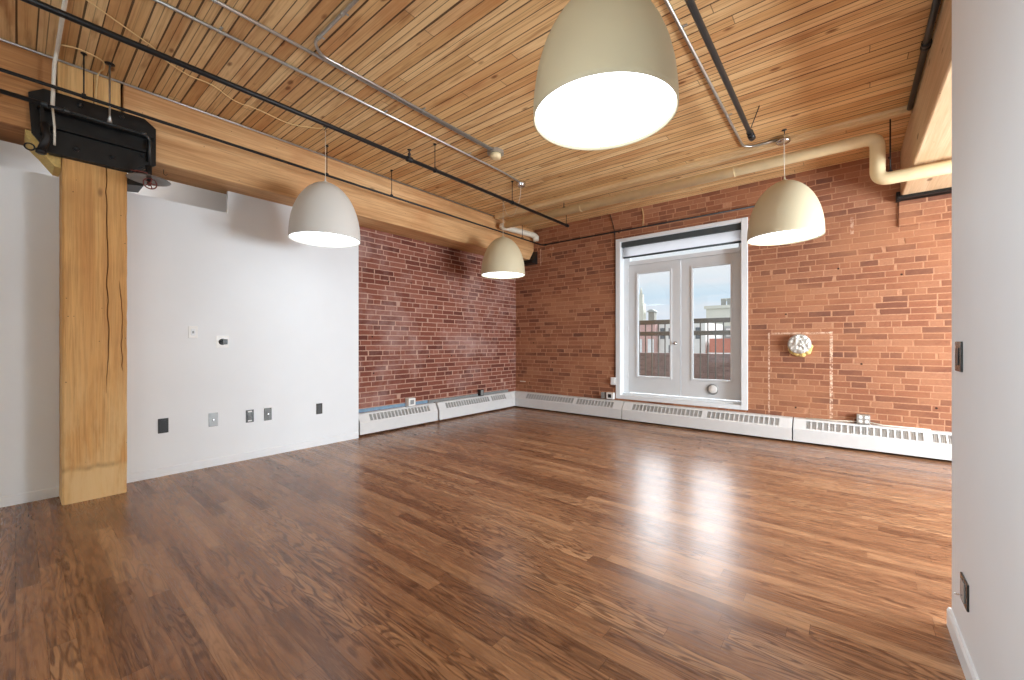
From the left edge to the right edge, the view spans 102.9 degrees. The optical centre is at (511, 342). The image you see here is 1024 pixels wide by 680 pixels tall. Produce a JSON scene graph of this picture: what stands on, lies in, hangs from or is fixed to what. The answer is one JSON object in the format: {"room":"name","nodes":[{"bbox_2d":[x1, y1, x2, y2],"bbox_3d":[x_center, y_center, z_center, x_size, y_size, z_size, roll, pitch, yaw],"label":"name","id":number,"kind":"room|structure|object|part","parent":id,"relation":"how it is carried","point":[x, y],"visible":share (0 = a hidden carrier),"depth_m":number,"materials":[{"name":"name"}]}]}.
{"room":"empty loft apartment","nodes":[
{"label":"empty loft apartment","id":0,"kind":"room"},
{"bbox_2d":[0,140,226,212],"bbox_3d":[-4.900,-0.460,3.228,1.130,3.420,6.968,0,0,39],"label":"wall","id":1,"kind":"structure","parent":0,"point":[12,155],"depth_m":4.86,"materials":[{"name":"white paint"}]},
{"bbox_2d":[0,165,358,496],"bbox_3d":[-4.254,-0.165,2.762,0.140,2.830,6.868,0,0,39],"label":"wall","id":2,"kind":"structure","parent":0,"point":[288,309],"depth_m":4.03,"materials":[{"name":"white paint"}]},
{"bbox_2d":[158,418,168,433],"bbox_3d":[-3.276,0.777,3.833,0.010,0.137,0.077,0,0,39],"label":"wall outlet","id":3,"kind":"object","parent":2,"relation":"attached to","point":[163,424],"visible":1,"depth_m":3.83,"materials":[{"name":"black plastic"}]},
{"bbox_2d":[161,420,165,430],"bbox_3d":[-3.274,0.777,3.832,0.004,0.097,0.037,0,0,39],"label":"receptacle","id":4,"kind":"object","parent":3,"relation":"attached to","point":[163,422],"depth_m":3.83,"materials":[{"name":"black plastic"}]},
{"bbox_2d":[0,432,358,507],"bbox_3d":[-4.198,1.210,2.714,0.007,0.080,6.866,0,0,39],"label":"baseboard","id":5,"kind":"structure","parent":2,"relation":"attached to","point":[26,497],"depth_m":4.01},
{"bbox_2d":[188,326,197,337],"bbox_3d":[-3.131,-0.107,4.007,0.014,0.118,0.074,0,0,39],"label":"wall switch","id":6,"kind":"object","parent":2,"relation":"attached to","point":[192,330],"visible":1,"depth_m":4.00,"materials":[{"name":"white plastic"}]},
{"bbox_2d":[209,412,217,426],"bbox_3d":[-3.023,0.777,4.133,0.020,0.136,0.078,0,0,39],"label":"plate","id":7,"kind":"object","parent":2,"relation":"attached to","point":[213,417],"visible":1,"depth_m":4.14,"materials":[{"name":"silver metal"}]},
{"bbox_2d":[216,336,228,347],"bbox_3d":[-2.964,-0.013,4.185,0.046,0.121,0.111,0,0,39],"label":"plate","id":8,"kind":"object","parent":2,"relation":"attached to","point":[221,341],"visible":1,"depth_m":4.19,"materials":[{"name":"white plastic"}]},
{"bbox_2d":[246,409,253,422],"bbox_3d":[-2.820,0.786,4.389,0.010,0.133,0.076,0,0,39],"label":"wall outlet","id":9,"kind":"object","parent":2,"relation":"attached to","point":[249,413],"visible":1,"depth_m":4.38,"materials":[{"name":"black plastic"}]},
{"bbox_2d":[264,408,271,420],"bbox_3d":[-2.704,0.789,4.523,0.020,0.136,0.076,0,0,39],"label":"plate","id":10,"kind":"object","parent":2,"relation":"attached to","point":[267,411],"visible":1,"depth_m":4.52,"materials":[{"name":"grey metal"}]},
{"bbox_2d":[316,403,321,413],"bbox_3d":[-2.345,0.799,4.967,0.010,0.129,0.075,0,0,39],"label":"wall outlet","id":11,"kind":"object","parent":2,"relation":"attached to","point":[319,405],"visible":1,"depth_m":4.96,"materials":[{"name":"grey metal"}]},
{"bbox_2d":[359,226,515,412],"bbox_3d":[-1.088,-0.460,6.852,0.160,3.420,3.472,0,0,39],"label":"brick wall","id":12,"kind":"structure","parent":0,"point":[431,327],"depth_m":6.45,"materials":[{"name":"red brick"}]},
{"bbox_2d":[359,400,427,412],"bbox_3d":[-1.722,0.921,5.950,0.006,0.047,1.230,0,0,39],"label":"tape","id":13,"kind":"object","parent":12,"relation":"attached to","point":[424,401],"visible":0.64,"depth_m":5.86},
{"bbox_2d":[359,403,437,434],"bbox_3d":[-1.635,1.085,5.963,0.108,0.273,1.330,0,0,39],"label":"baseboard heater","id":14,"kind":"object","parent":12,"relation":"attached to","point":[386,419],"visible":0.99,"depth_m":5.87,"materials":[{"name":"white metal"}]},
{"bbox_2d":[359,403,437,423],"bbox_3d":[-1.619,1.013,5.950,0.064,0.116,1.330,0,0,39],"label":"grille","id":15,"kind":"object","parent":14,"relation":"attached to","point":[374,417],"depth_m":5.90,"materials":[{"name":"white metal"}]},
{"bbox_2d":[405,397,414,405],"bbox_3d":[-1.522,0.883,6.119,0.088,0.117,0.125,0,0,39],"label":"outlet box","id":16,"kind":"object","parent":12,"relation":"attached to","point":[408,401],"visible":1,"depth_m":6.08,"materials":[{"name":"white plastic"}]},
{"bbox_2d":[428,390,507,402],"bbox_3d":[-0.701,0.925,7.182,0.020,0.040,1.950,0,0,39],"label":"wall strip","id":17,"kind":"object","parent":12,"relation":"attached to","point":[500,391],"visible":1,"depth_m":7.00,"materials":[{"name":"grey metal"}]},
{"bbox_2d":[435,391,521,419],"bbox_3d":[-0.512,1.085,7.281,0.175,0.273,2.063,0,0,39],"label":"baseboard heater","id":18,"kind":"object","parent":12,"relation":"attached to","point":[447,409],"depth_m":7.13,"materials":[{"name":"white metal"}]},
{"bbox_2d":[437,392,511,409],"bbox_3d":[-0.598,1.013,7.192,0.064,0.116,1.815,0,0,39],"label":"grille","id":19,"kind":"object","parent":18,"relation":"attached to","point":[463,403],"depth_m":7.12,"materials":[{"name":"white metal"}]},
{"bbox_3d":[0.065,1.086,7.985,0.175,0.272,0.243,0,0,39],"label":"heater corner cover","id":20,"kind":"part","parent":18,"relation":"part of","materials":[{"name":"white metal"}]},
{"bbox_2d":[478,389,483,395],"bbox_3d":[-0.554,0.886,7.294,0.064,0.112,0.090,0,0,39],"label":"outlet box","id":21,"kind":"object","parent":12,"relation":"attached to","point":[480,391],"visible":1,"depth_m":7.27,"materials":[{"name":"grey metal"}]},
{"bbox_2d":[0,0,941,229],"bbox_3d":[-0.199,-2.245,1.846,10.150,0.150,10.800,0,0,39],"label":"ceiling","id":22,"kind":"structure","parent":0,"point":[808,65],"depth_m":3.27,"materials":[{"name":"brown wood"}]},
{"bbox_2d":[0,41,52,145],"bbox_3d":[-4.983,-1.874,1.628,0.447,0.588,4.190,0,0,39],"label":"timber beam","id":23,"kind":"structure","parent":22,"relation":"attached to","point":[14,112],"depth_m":2.98,"materials":[{"name":"brown wood"}]},
{"bbox_2d":[50,0,67,145],"bbox_3d":[-2.254,-1.817,2.113,2.966,0.694,0.042,0,0,39],"label":"cable bundle","id":24,"kind":"object","parent":22,"relation":"attached to","point":[64,2],"visible":0.86,"depth_m":3.02,"materials":[{"name":"white plastic"}]},
{"bbox_2d":[0,61,150,165],"bbox_3d":[-4.428,-1.810,1.572,0.060,0.720,4.609,0,0,39],"label":"pipe","id":25,"kind":"object","parent":22,"relation":"hanging from","point":[2,91],"visible":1,"depth_m":3.10,"materials":[{"name":"black metal"}]},
{"bbox_3d":[-3.120,-1.938,3.165,0.032,0.465,0.032,0,0,39],"label":"hanger rod","id":26,"kind":"part","parent":25,"relation":"part of","materials":[{"name":"silver metal"}]},
{"bbox_2d":[61,44,104,103],"bbox_3d":[-3.216,-2.010,3.127,0.165,0.321,0.348,0,0,-15],"label":"cable","id":27,"kind":"object","parent":22,"relation":"hanging from","point":[61,44],"visible":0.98,"depth_m":3.16,"materials":[{"name":"beige plastic"}]},
{"bbox_2d":[87,0,323,128],"bbox_3d":[-2.453,-2.163,3.272,0.361,0.011,1.999,0,0,25],"label":"cable","id":28,"kind":"object","parent":22,"relation":"attached to","point":[87,0],"visible":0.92,"depth_m":3.30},
{"bbox_2d":[21,0,568,226],"bbox_3d":[-2.125,-2.013,2.886,0.057,0.314,9.563,0,0,39],"label":"pipe","id":29,"kind":"object","parent":22,"relation":"hanging from","point":[37,3],"visible":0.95,"depth_m":3.02,"materials":[{"name":"black metal"}]},
{"bbox_2d":[288,126,359,247],"bbox_3d":[-1.877,-1.601,4.104,0.660,1.139,0.660,0,0,39],"label":"pendant lamp","id":30,"kind":"object","parent":22,"relation":"hanging from","point":[322,214],"visible":1,"depth_m":3.89,"materials":[{"name":"white metal"}]},
{"bbox_3d":[-1.877,-1.322,4.104,0.660,0.582,0.660,0,0,39],"label":"lamp shade","id":31,"kind":"part","parent":30,"relation":"part of","materials":[{"name":"white metal"}]},
{"bbox_2d":[289,232,358,245],"bbox_3d":[-1.877,-1.053,4.104,0.640,0.012,0.640,0,0,39],"label":"diffuser","id":32,"kind":"object","parent":30,"relation":"attached to","point":[308,238],"depth_m":4.09,"materials":[{"name":"white plastic"}]},
{"bbox_3d":[-1.877,-1.897,4.104,0.004,0.469,0.004,0,0,39],"label":"cord","id":33,"kind":"part","parent":30,"relation":"part of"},
{"bbox_2d":[121,85,533,260],"bbox_3d":[-1.581,-1.874,5.769,0.447,0.588,5.764,0,0,39],"label":"timber beam","id":34,"kind":"structure","parent":22,"relation":"attached to","point":[187,158],"depth_m":4.37,"materials":[{"name":"brown wood"}]},
{"bbox_2d":[0,38,493,216],"bbox_3d":[-3.187,-2.155,3.433,0.018,0.018,9.060,0,0,39],"label":"conduit","id":35,"kind":"object","parent":34,"relation":"attached to","point":[1,39],"visible":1,"depth_m":3.81,"materials":[{"name":"silver metal"}]},
{"bbox_2d":[153,0,519,181],"bbox_3d":[-2.467,-2.156,2.286,0.088,0.029,8.201,0,0,39],"label":"conduit","id":36,"kind":"object","parent":22,"relation":"attached to","point":[161,2],"visible":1,"depth_m":3.27,"materials":[{"name":"silver metal"}]},
{"bbox_2d":[211,0,490,149],"bbox_3d":[-2.537,-2.156,1.735,0.056,0.029,7.260,0,0,39],"label":"conduit","id":37,"kind":"object","parent":22,"relation":"attached to","point":[218,2],"visible":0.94,"depth_m":3.05,"materials":[{"name":"silver metal"}]},
{"bbox_2d":[0,52,754,245],"bbox_3d":[-1.167,-1.994,2.510,3.890,0.353,10.198,0,0,39],"label":"pipe","id":38,"kind":"object","parent":22,"relation":"hanging from","point":[83,95],"visible":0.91,"depth_m":3.99,"materials":[{"name":"black metal"}]},
{"bbox_3d":[-3.209,-2.016,3.057,0.036,0.308,0.035,0,0,39],"label":"hanger rod","id":39,"kind":"part","parent":38,"relation":"part of","materials":[{"name":"black metal"}]},
{"bbox_2d":[314,0,492,149],"bbox_3d":[0.080,-2.156,2.979,2.460,0.029,2.014,0,0,39],"label":"conduit","id":40,"kind":"object","parent":22,"relation":"attached to","point":[352,3],"visible":1,"depth_m":3.23,"materials":[{"name":"silver metal"}]},
{"bbox_2d":[487,147,503,160],"bbox_3d":[-0.186,-2.124,4.611,0.170,0.089,0.170,0,0,39],"label":"smoke detector","id":41,"kind":"object","parent":22,"relation":"attached to","point":[496,153],"visible":1,"depth_m":4.56,"materials":[{"name":"beige plastic"}]},
{"bbox_2d":[481,180,525,278],"bbox_3d":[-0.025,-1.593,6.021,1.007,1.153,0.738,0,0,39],"label":"pendant lamp","id":42,"kind":"object","parent":22,"relation":"hanging from","point":[502,259],"visible":0.97,"depth_m":5.93,"materials":[{"name":"beige metal"}]},
{"bbox_3d":[-0.135,-1.308,6.162,0.660,0.582,0.660,0,0,39],"label":"lamp shade","id":43,"kind":"part","parent":42,"relation":"part of","materials":[{"name":"beige metal"}]},
{"bbox_2d":[482,272,523,277],"bbox_3d":[-0.135,-1.039,6.162,0.640,0.012,0.640,0,0,39],"label":"diffuser","id":44,"kind":"object","parent":42,"relation":"attached to","point":[484,274],"depth_m":6.15,"materials":[{"name":"white plastic"}]},
{"bbox_2d":[533,0,678,150],"bbox_3d":[0.430,-1.615,1.923,0.660,1.109,0.660,0,0,39],"label":"pendant lamp","id":45,"kind":"object","parent":22,"relation":"hanging from","point":[607,77],"visible":1,"depth_m":1.72,"materials":[{"name":"beige metal"}]},
{"bbox_2d":[535,72,676,146],"bbox_3d":[0.430,-1.083,1.923,0.640,0.012,0.640,0,0,39],"label":"diffuser","id":46,"kind":"object","parent":45,"relation":"attached to","point":[575,109],"depth_m":1.87,"materials":[{"name":"white plastic"}]},
{"bbox_2d":[495,105,911,219],"bbox_3d":[1.709,-2.139,5.361,5.075,0.059,0.145,0,0,39],"label":"batten","id":47,"kind":"object","parent":22,"relation":"attached to","point":[900,111],"visible":0.83,"depth_m":4.68,"materials":[{"name":"brown wood"}]},
{"bbox_2d":[664,0,777,147],"bbox_3d":[-0.170,-2.156,0.946,0.324,0.029,9.046,0,0,39],"label":"conduit","id":48,"kind":"object","parent":22,"relation":"attached to","point":[681,29],"visible":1,"depth_m":3.23,"materials":[{"name":"silver metal"}]},
{"bbox_2d":[685,0,759,140],"bbox_3d":[-0.339,-2.046,0.646,0.112,0.251,8.368,0,0,39],"label":"pipe","id":49,"kind":"object","parent":22,"relation":"hanging from","point":[691,5],"visible":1,"depth_m":2.83,"materials":[{"name":"black metal"}]},
{"bbox_2d":[499,119,951,241],"bbox_3d":[2.872,-1.831,5.089,7.222,0.678,1.136,0,0,39],"label":"pipe","id":50,"kind":"object","parent":22,"relation":"hanging from","point":[876,143],"visible":0.98,"depth_m":4.35,"materials":[{"name":"beige metal"}]},
{"bbox_3d":[3.576,-1.893,3.857,0.040,0.553,0.040,0,0,39],"label":"hanger rod","id":51,"kind":"part","parent":50,"relation":"part of","materials":[{"name":"black metal"}]},
{"bbox_2d":[747,129,824,245],"bbox_3d":[2.773,-1.619,4.153,0.660,1.103,0.660,0,0,39],"label":"pendant lamp","id":52,"kind":"object","parent":22,"relation":"hanging from","point":[788,211],"visible":1,"depth_m":3.96,"materials":[{"name":"beige metal"}]},
{"bbox_3d":[2.773,-1.915,4.153,0.004,0.433,0.004,0,0,39],"label":"cord","id":53,"kind":"part","parent":52,"relation":"part of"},
{"bbox_3d":[2.773,-1.358,4.153,0.660,0.582,0.660,0,0,39],"label":"lamp shade","id":54,"kind":"part","parent":52,"relation":"part of","materials":[{"name":"beige metal"}]},
{"bbox_2d":[748,229,823,243],"bbox_3d":[2.773,-1.089,4.153,0.640,0.012,0.640,0,0,39],"label":"diffuser","id":55,"kind":"object","parent":52,"relation":"attached to","point":[763,236],"depth_m":4.13,"materials":[{"name":"white plastic"}]},
{"bbox_2d":[907,0,940,110],"bbox_3d":[2.802,-2.125,2.726,0.059,0.058,2.510,0,0,39],"label":"pipe","id":56,"kind":"object","parent":22,"relation":"attached to","point":[926,43],"visible":1,"depth_m":2.91,"materials":[{"name":"black metal"}]},
{"bbox_2d":[900,0,951,195],"bbox_3d":[3.352,-1.901,3.038,0.397,0.533,3.720,0,0,39],"label":"timber beam","id":57,"kind":"structure","parent":22,"relation":"attached to","point":[928,135],"depth_m":3.16,"materials":[{"name":"brown wood"}]},
{"bbox_2d":[0,406,965,679],"bbox_3d":[-0.199,1.310,1.846,10.150,0.120,10.800,0,0,39],"label":"floor","id":58,"kind":"structure","parent":0,"point":[513,542],"depth_m":2.28,"materials":[{"name":"brown wood"}]},
{"bbox_2d":[59,158,126,504],"bbox_3d":[-3.458,-0.110,3.373,0.306,2.720,0.370,0,0,39],"label":"timber post","id":59,"kind":"object","parent":58,"relation":"on","point":[92,198],"visible":0.98,"depth_m":3.27,"materials":[{"name":"brown wood"}]},
{"bbox_2d":[23,122,51,154],"bbox_3d":[-3.454,-1.498,2.976,0.133,0.231,0.057,0,0,-36],"label":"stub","id":60,"kind":"object","parent":59,"relation":"attached to","point":[46,139],"visible":1,"depth_m":2.98,"materials":[{"name":"black metal"}]},
{"bbox_2d":[24,129,60,176],"bbox_3d":[-3.643,-1.464,3.167,0.270,0.228,0.179,0,0,39],"label":"block","id":61,"kind":"object","parent":59,"relation":"attached to","point":[52,163],"visible":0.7,"depth_m":3.14,"materials":[{"name":"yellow wood"}]},
{"bbox_2d":[56,61,120,111],"bbox_3d":[-3.534,-1.874,3.395,0.443,0.588,0.351,0,0,39],"label":"block","id":62,"kind":"object","parent":59,"relation":"on","point":[68,77],"visible":0.39,"depth_m":3.24,"materials":[{"name":"brown wood"}]},
{"bbox_2d":[28,89,155,192],"bbox_3d":[-3.402,-1.625,3.335,0.349,0.580,0.715,0,0,39],"label":"post cap","id":63,"kind":"object","parent":59,"relation":"attached to","point":[81,139],"visible":0.88,"depth_m":3.24,"materials":[{"name":"black metal"}]},
{"bbox_3d":[-3.301,-1.516,3.261,0.030,0.183,0.550,0,0,39],"label":"plate","id":64,"kind":"part","parent":63,"relation":"part of","materials":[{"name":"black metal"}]},
{"bbox_2d":[125,165,170,188],"bbox_3d":[-2.974,-1.348,3.343,0.280,0.200,0.280,0,0,39],"label":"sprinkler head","id":65,"kind":"object","parent":59,"relation":"attached to","point":[146,178],"visible":1,"depth_m":3.33,"materials":[{"name":"black metal"}]},
{"bbox_3d":[-2.974,-1.349,3.343,0.280,0.032,0.280,0,0,39],"label":"dish","id":66,"kind":"part","parent":65,"relation":"part of","materials":[{"name":"silver metal"}]},
{"bbox_2d":[516,151,951,439],"bbox_3d":[3.545,-0.460,5.513,9.020,3.420,0.340,0,0,39],"label":"wall","id":67,"kind":"structure","parent":0,"point":[871,295],"depth_m":5.11,"materials":[{"name":"orange brick"}]},
{"bbox_2d":[524,252,536,265],"bbox_3d":[0.229,-1.627,7.900,0.536,0.245,0.160,0,0,39],"label":"bracket","id":68,"kind":"object","parent":67,"relation":"attached to","point":[533,260],"visible":0.35,"depth_m":7.77,"materials":[{"name":"black metal"}]},
{"bbox_2d":[518,391,624,418],"bbox_3d":[0.984,1.085,7.284,2.125,0.273,0.162,0,0,39],"label":"baseboard heater","id":69,"kind":"object","parent":67,"relation":"attached to","point":[608,408],"visible":1,"depth_m":7.15,"materials":[{"name":"white metal"}]},
{"bbox_2d":[518,392,623,409],"bbox_3d":[0.963,1.013,7.258,2.125,0.116,0.096,0,0,39],"label":"grille","id":70,"kind":"object","parent":69,"relation":"attached to","point":[572,401],"depth_m":7.17,"materials":[{"name":"white metal"}]},
{"bbox_2d":[601,392,605,397],"bbox_3d":[1.543,0.881,6.893,0.065,0.102,0.059,0,0,39],"label":"outlet box","id":71,"kind":"object","parent":67,"relation":"attached to","point":[603,394],"visible":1,"depth_m":6.87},
{"bbox_2d":[606,392,614,398],"bbox_3d":[1.643,0.878,6.804,0.127,0.107,0.069,0,0,39],"label":"outlet box","id":72,"kind":"object","parent":67,"relation":"attached to","point":[609,395],"visible":1,"depth_m":6.78,"materials":[{"name":"white plastic"}]},
{"bbox_2d":[610,215,615,376],"bbox_3d":[1.681,-0.791,6.815,0.103,2.722,0.010,0,0,39],"label":"cable","id":73,"kind":"object","parent":67,"relation":"attached to","point":[610,215],"visible":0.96,"depth_m":6.78,"materials":[{"name":"black plastic"}]},
{"bbox_2d":[611,377,615,384],"bbox_3d":[1.683,0.633,6.793,0.078,0.123,0.044,0,0,39],"label":"outlet box","id":74,"kind":"object","parent":67,"relation":"attached to","point":[613,379],"visible":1,"depth_m":6.77,"materials":[{"name":"white plastic"}]},
{"bbox_2d":[628,260,680,395],"bbox_3d":[2.249,-0.233,6.512,0.841,2.095,0.110,0,0,39],"label":"door","id":75,"kind":"structure","parent":67,"relation":"in","point":[671,385],"depth_m":6.46,"materials":[{"name":"paint"}]},
{"bbox_2d":[616,217,747,409],"bbox_3d":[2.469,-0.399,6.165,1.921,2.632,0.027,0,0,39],"label":"trim","id":76,"kind":"structure","parent":67,"relation":"attached to","point":[744,221],"depth_m":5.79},
{"bbox_2d":[629,243,739,262],"bbox_3d":[2.590,-1.489,6.275,1.648,0.338,0.054,0,0,39],"label":"window","id":77,"kind":"structure","parent":67,"relation":"in","point":[630,261],"depth_m":6.20,"materials":[{"name":"clear glass"}]},
{"bbox_2d":[622,223,740,258],"bbox_3d":[2.506,-1.525,6.211,1.749,0.266,0.070,0,0,39],"label":"roller blind","id":78,"kind":"object","parent":77,"relation":"attached to","point":[728,234],"visible":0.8,"depth_m":6.13,"materials":[{"name":"fabric"}]},
{"bbox_2d":[622,401,792,440],"bbox_3d":[2.684,1.085,5.887,2.255,0.273,0.162,0,0,39],"label":"baseboard heater","id":79,"kind":"object","parent":67,"relation":"attached to","point":[753,424],"visible":1,"depth_m":5.71,"materials":[{"name":"white metal"}]},
{"bbox_2d":[622,402,792,427],"bbox_3d":[2.663,1.013,5.862,2.255,0.116,0.096,0,0,39],"label":"grille","id":80,"kind":"object","parent":79,"relation":"attached to","point":[716,416],"depth_m":5.75,"materials":[{"name":"white metal"}]},
{"bbox_2d":[681,252,739,400],"bbox_3d":[2.901,-0.233,5.992,0.802,2.095,0.087,0,0,39],"label":"door","id":81,"kind":"structure","parent":67,"relation":"in","point":[691,386],"depth_m":6.03,"materials":[{"name":"paint"}]},
{"bbox_2d":[707,384,717,394],"bbox_3d":[2.920,0.678,5.947,0.156,0.156,0.042,0,0,39],"label":"vent","id":82,"kind":"object","parent":81,"relation":"attached to","point":[712,389],"depth_m":5.94,"materials":[{"name":"white plastic"}]},
{"bbox_2d":[787,334,812,356],"bbox_3d":[3.639,0.036,5.156,0.268,0.292,0.118,0,0,39],"label":"air vent","id":83,"kind":"object","parent":67,"relation":"in","point":[800,345],"visible":1,"depth_m":5.12,"materials":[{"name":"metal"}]},
{"bbox_2d":[856,414,869,424],"bbox_3d":[4.108,0.890,4.772,0.120,0.110,0.080,0,0,39],"label":"outlet box","id":84,"kind":"object","parent":67,"relation":"attached to","point":[860,418],"visible":1,"depth_m":4.75,"materials":[{"name":"white plastic"}]},
{"bbox_2d":[793,417,951,460],"bbox_3d":[4.443,1.085,4.442,2.272,0.273,0.162,0,0,39],"label":"baseboard heater","id":85,"kind":"object","parent":67,"relation":"attached to","point":[934,444],"visible":0.72,"depth_m":4.63,"materials":[{"name":"white metal"}]},
{"bbox_2d":[806,418,930,429],"bbox_3d":[4.112,0.930,4.769,1.100,0.033,0.022,0,0,39],"label":"cable","id":86,"kind":"object","parent":85,"relation":"on","point":[806,418],"visible":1,"depth_m":4.69,"materials":[{"name":"white plastic"}]},
{"bbox_2d":[793,418,951,445],"bbox_3d":[4.422,1.013,4.417,2.272,0.116,0.096,0,0,39],"label":"grille","id":87,"kind":"object","parent":85,"relation":"attached to","point":[851,430],"depth_m":4.65,"materials":[{"name":"white metal"}]},
{"bbox_2d":[896,187,951,202],"bbox_3d":[4.594,-1.640,4.352,0.725,0.100,0.118,0,0,39],"label":"bracket","id":88,"kind":"object","parent":67,"relation":"attached to","point":[899,198],"visible":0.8,"depth_m":4.43,"materials":[{"name":"black metal"}]},
{"bbox_2d":[952,0,1023,679],"bbox_3d":[0.179,-0.460,-1.046,0.895,3.420,6.610,0,0,39],"label":"wall","id":89,"kind":"structure","parent":0,"point":[988,35],"depth_m":1.33,"materials":[{"name":"white paint"}]},
{"bbox_2d":[955,341,962,371],"bbox_3d":[1.819,0.055,1.663,0.010,0.122,0.108,0,0,39],"label":"wall switch","id":90,"kind":"object","parent":89,"relation":"attached to","point":[958,345],"visible":1,"depth_m":1.64,"materials":[{"name":"brown metal"}]},
{"bbox_2d":[954,572,968,611],"bbox_3d":[1.745,0.963,1.589,0.031,0.102,0.119,0,0,39],"label":"wall outlet","id":91,"kind":"object","parent":89,"relation":"attached to","point":[964,586],"visible":1,"depth_m":1.56,"materials":[{"name":"brown metal"}]},
{"bbox_2d":[960,578,964,603],"bbox_3d":[1.750,0.963,1.585,0.003,0.075,0.061,0,0,39],"label":"receptacle","id":92,"kind":"object","parent":91,"relation":"attached to","point":[962,580],"depth_m":1.58,"materials":[{"name":"grey plastic"}]},
{"bbox_2d":[947,607,978,679],"bbox_3d":[-0.168,1.209,-0.753,0.014,0.082,6.622,0,0,39],"label":"baseboard","id":93,"kind":"structure","parent":89,"relation":"attached to","point":[968,668],"depth_m":1.60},
{"label":"outside","id":94,"kind":"structure","parent":0,"visible":0},
{"bbox_3d":[3.231,1.050,7.084,5.200,0.200,1.650,0,0,39],"label":"floor","id":95,"kind":"structure","parent":94,"visible":0},
{"bbox_2d":[639,317,729,379],"bbox_3d":[3.494,0.249,7.483,4.900,1.402,0.060,0,0,39],"label":"balcony railing","id":96,"kind":"object","parent":95,"relation":"on","point":[715,332],"visible":0.18,"depth_m":7.84,"materials":[{"name":"black metal"}]},
{"bbox_3d":[3.494,-0.408,7.483,4.900,0.087,0.060,0,0,39],"label":"rail","id":97,"kind":"part","parent":96,"relation":"part of","materials":[{"name":"black metal"}]},
{"bbox_3d":[3.494,-0.184,7.483,4.900,0.083,0.050,0,0,39],"label":"rail","id":98,"kind":"part","parent":96,"relation":"part of","materials":[{"name":"metal"}]},
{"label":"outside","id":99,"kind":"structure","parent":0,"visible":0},
{"bbox_3d":[35.570,10.400,66.935,210.000,0.300,131.400,0,0,39],"label":"ground","id":100,"kind":"structure","parent":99,"visible":0},
{"bbox_2d":[639,288,645,320],"bbox_3d":[19.544,0.950,61.722,1.050,18.600,1.000,0,0,39],"label":"spire","id":101,"kind":"object","parent":100,"relation":"on","point":[642,306],"visible":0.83,"depth_m":61.37,"materials":[{"name":"beige stone"}]},
{"bbox_2d":[640,324,657,352],"bbox_3d":[10.904,4.275,33.717,4.050,11.950,6.050,0,0,39],"label":"brick house","id":102,"kind":"structure","parent":100,"relation":"on","point":[642,327],"depth_m":30.49,"materials":[{"name":"red brick"}]},
{"bbox_2d":[647,309,657,319],"bbox_3d":[22.192,2.625,62.071,8.500,15.250,3.900,0,0,39],"label":"cupola","id":103,"kind":"object","parent":100,"relation":"on","point":[652,314],"visible":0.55,"depth_m":60.92,"materials":[{"name":"stone"}]},
{"bbox_2d":[640,352,729,379],"bbox_3d":[5.149,5.295,14.146,16.000,9.910,0.400,0,0,39],"label":"roof parapet","id":104,"kind":"object","parent":100,"relation":"on","point":[719,357],"visible":0.09,"depth_m":13.17,"materials":[{"name":"brown brick"}]},
{"bbox_2d":[659,323,722,352],"bbox_3d":[13.926,4.400,31.558,3.300,11.700,5.550,0,0,39],"label":"house","id":105,"kind":"structure","parent":100,"relation":"on","point":[696,325],"depth_m":29.45,"materials":[{"name":"white"}]},
{"bbox_2d":[704,298,729,325],"bbox_3d":[33.435,2.125,56.459,10.200,16.250,10.300,0,0,39],"label":"building","id":106,"kind":"structure","parent":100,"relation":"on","point":[723,310],"depth_m":54.69,"materials":[{"name":"beige concrete"}]},
{"bbox_3d":[30.293,-4.850,52.634,10.200,0.400,0.400,0,0,39],"label":"cornice","id":107,"kind":"part","parent":106,"relation":"part of","materials":[{"name":"white concrete"}]},
{"bbox_2d":[709,338,729,353],"bbox_3d":[16.188,4.975,28.018,4.150,10.550,4.150,0,0,39],"label":"house","id":108,"kind":"structure","parent":100,"relation":"on","point":[719,342],"depth_m":27.35,"materials":[{"name":"red brick"}]},
{"bbox_2d":[724,326,729,337],"bbox_3d":[20.411,4.450,33.672,4.000,11.600,6.050,0,0,39],"label":"office block","id":109,"kind":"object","parent":100,"relation":"on","point":[725,327],"visible":0.07,"depth_m":32.49,"materials":[{"name":"white"}]}
]}

